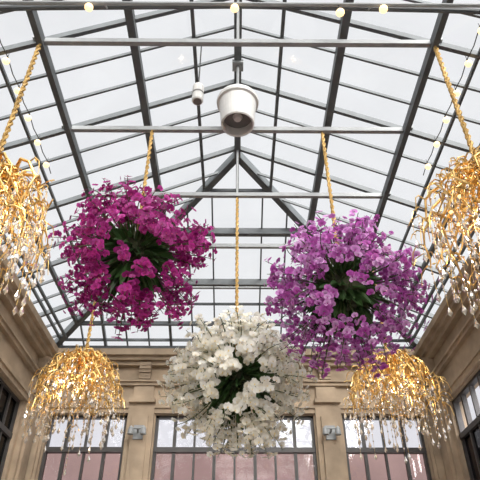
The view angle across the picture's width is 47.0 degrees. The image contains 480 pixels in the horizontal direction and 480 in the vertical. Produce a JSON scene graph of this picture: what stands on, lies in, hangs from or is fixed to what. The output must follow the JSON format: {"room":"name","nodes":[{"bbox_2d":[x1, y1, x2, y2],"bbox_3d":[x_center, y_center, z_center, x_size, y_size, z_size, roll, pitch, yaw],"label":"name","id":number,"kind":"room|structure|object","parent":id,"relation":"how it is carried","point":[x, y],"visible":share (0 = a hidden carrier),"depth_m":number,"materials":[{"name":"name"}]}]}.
{"room":"greenhouse conservatory","nodes":[
{"label":"greenhouse conservatory","id":0,"kind":"room"},
{"bbox_2d":[0,250,57,479],"bbox_3d":[-6.042,-0.002,5.149,0.870,9.400,24.300,0,-37,0],"label":"wall","id":1,"kind":"structure","parent":0,"point":[27,345],"depth_m":15.05,"materials":[{"name":"stone"}]},
{"bbox_2d":[0,377,19,479],"bbox_3d":[-6.197,0.417,4.832,0.180,6.350,22.100,0,-37,0],"label":"window","id":2,"kind":"structure","parent":1,"relation":"in","point":[9,402],"depth_m":14.70,"materials":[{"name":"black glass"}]},
{"bbox_2d":[24,348,446,479],"bbox_3d":[-0.106,7.343,14.895,12.000,9.400,0.870,0,-37,0],"label":"wall","id":3,"kind":"structure","parent":0,"point":[139,370],"depth_m":16.50,"materials":[{"name":"stone"}]},
{"bbox_2d":[38,416,126,479],"bbox_3d":[-4.507,7.838,14.680,2.300,6.350,0.180,0,-37,0],"label":"window","id":4,"kind":"structure","parent":3,"relation":"in","point":[105,450],"depth_m":15.93,"materials":[{"name":"grey metal"}]},
{"bbox_2d":[127,425,145,439],"bbox_3d":[-2.933,5.457,15.800,0.540,0.400,0.338,0,-37,0],"label":"wall spotlight","id":5,"kind":"object","parent":3,"relation":"attached to","point":[139,431],"visible":1,"depth_m":15.78,"materials":[{"name":"grey metal"}]},
{"bbox_2d":[151,416,317,479],"bbox_3d":[-0.157,7.855,14.703,4.700,6.350,0.180,0,-37,0],"label":"window","id":6,"kind":"structure","parent":3,"relation":"in","point":[173,450],"depth_m":15.94,"materials":[{"name":"grey metal"}]},
{"bbox_2d":[323,425,340,439],"bbox_3d":[2.616,5.479,15.828,0.540,0.400,0.338,0,-37,0],"label":"wall spotlight","id":7,"kind":"object","parent":3,"relation":"attached to","point":[329,431],"visible":1,"depth_m":15.81,"materials":[{"name":"grey metal"}]},
{"bbox_2d":[342,416,431,479],"bbox_3d":[4.218,7.872,14.725,2.350,6.350,0.180,0,-37,0],"label":"window","id":8,"kind":"structure","parent":3,"relation":"in","point":[365,450],"depth_m":15.98,"materials":[{"name":"grey metal"}]},
{"bbox_2d":[414,243,479,479],"bbox_3d":[5.988,0.045,5.211,0.870,9.400,24.300,0,-37,0],"label":"wall","id":9,"kind":"structure","parent":0,"point":[449,347],"depth_m":15.04,"materials":[{"name":"stone"}]},
{"bbox_2d":[452,369,479,479],"bbox_3d":[6.143,0.465,4.896,0.180,6.350,22.100,0,-37,0],"label":"window","id":10,"kind":"structure","parent":9,"relation":"in","point":[469,436],"depth_m":14.48,"materials":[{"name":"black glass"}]},
{"bbox_3d":[-0.027,-4.886,8.878,12.000,2.770,24.300,0,-37,0],"label":"ceiling","id":11,"kind":"structure","parent":0,"visible":0},
{"bbox_2d":[192,46,203,105],"bbox_3d":[-0.804,-3.344,10.965,0.226,1.859,0.223,0,-37,0],"label":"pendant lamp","id":12,"kind":"object","parent":11,"relation":"hanging from","point":[198,88],"visible":1,"depth_m":10.46,"materials":[{"name":"white plastic"}]},
{"bbox_2d":[0,0,479,348],"bbox_3d":[-0.027,-4.844,8.847,12.173,3.014,24.473,0,-37,0],"label":"roof frame","id":13,"kind":"object","parent":11,"relation":"attached to","point":[237,158],"visible":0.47,"depth_m":11.87,"materials":[{"name":"metal"}]},
{"bbox_2d":[0,40,19,93],"label":"string lights","id":14,"kind":"object","parent":13,"relation":"hanging from","point":[5,60],"depth_m":9.85,"materials":[{"name":"grey glass"}]},
{"bbox_2d":[0,44,54,316],"bbox_3d":[-3.564,-1.337,8.325,2.208,5.719,2.472,0,-37,0],"label":"chandelier","id":15,"kind":"object","parent":13,"relation":"hanging from","point":[17,202],"visible":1,"depth_m":7.60,"materials":[{"name":"metal"}]},
{"bbox_2d":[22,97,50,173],"label":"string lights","id":16,"kind":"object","parent":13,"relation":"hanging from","point":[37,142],"depth_m":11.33,"materials":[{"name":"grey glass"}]},
{"bbox_2d":[21,275,125,475],"bbox_3d":[-3.692,2.391,13.273,2.208,5.719,2.472,0,-37,0],"label":"chandelier","id":17,"kind":"object","parent":13,"relation":"hanging from","point":[88,361],"visible":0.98,"depth_m":12.34,"materials":[{"name":"metal"}]},
{"bbox_2d":[84,3,92,11],"label":"string lights","id":18,"kind":"object","parent":13,"relation":"hanging from","point":[88,7],"depth_m":8.10,"materials":[{"name":"grey glass"}]},
{"bbox_2d":[48,130,217,340],"bbox_3d":[-1.877,-0.493,10.242,2.811,4.763,2.832,30,-46,-34],"label":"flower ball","id":19,"kind":"object","parent":13,"relation":"hanging from","point":[130,260],"visible":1,"depth_m":9.23,"materials":[{"name":"purple plant"}]},
{"bbox_2d":[230,4,238,12],"label":"string lights","id":20,"kind":"object","parent":13,"relation":"hanging from","point":[234,8],"depth_m":8.11,"materials":[{"name":"grey glass"}]},
{"bbox_2d":[156,197,317,458],"bbox_3d":[-0.093,1.388,11.542,2.909,6.202,2.888,0,-37,0],"label":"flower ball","id":21,"kind":"object","parent":13,"relation":"hanging from","point":[240,383],"visible":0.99,"depth_m":9.99,"materials":[{"name":"white plant"}]},
{"bbox_2d":[216,59,258,136],"bbox_3d":[-0.048,-3.094,11.622,0.880,2.010,0.880,0,-37,0],"label":"pendant lamp","id":22,"kind":"object","parent":13,"relation":"hanging from","point":[237,104],"visible":1,"depth_m":11.12,"materials":[{"name":"white metal"}]},
{"bbox_2d":[336,5,344,16],"label":"string lights","id":23,"kind":"object","parent":13,"relation":"hanging from","point":[340,12],"depth_m":8.06,"materials":[{"name":"grey glass"}]},
{"bbox_2d":[262,132,432,378],"bbox_3d":[1.751,-0.205,10.081,2.767,5.414,2.859,0,-37,0],"label":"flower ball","id":24,"kind":"object","parent":13,"relation":"hanging from","point":[343,294],"visible":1,"depth_m":8.86,"materials":[{"name":"purple plant"}]},
{"bbox_2d":[379,5,387,13],"label":"string lights","id":25,"kind":"object","parent":13,"relation":"hanging from","point":[383,9],"depth_m":8.12,"materials":[{"name":"grey glass"}]},
{"bbox_2d":[343,271,454,463],"bbox_3d":[3.538,2.422,13.313,2.472,5.719,2.208,0,-37,0],"label":"chandelier","id":26,"kind":"object","parent":13,"relation":"hanging from","point":[398,368],"visible":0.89,"depth_m":12.34,"materials":[{"name":"metal"}]},
{"bbox_2d":[423,101,451,174],"label":"string lights","id":27,"kind":"object","parent":13,"relation":"hanging from","point":[446,119],"depth_m":11.37,"materials":[{"name":"grey glass"}]},
{"bbox_2d":[407,46,479,328],"bbox_3d":[3.485,-1.312,8.359,2.472,5.719,2.208,0,-37,0],"label":"chandelier","id":28,"kind":"object","parent":13,"relation":"hanging from","point":[465,191],"visible":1,"depth_m":7.72,"materials":[{"name":"metal"}]},
{"bbox_2d":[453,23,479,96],"label":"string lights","id":29,"kind":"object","parent":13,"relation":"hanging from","point":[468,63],"depth_m":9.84,"materials":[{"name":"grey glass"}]}
]}

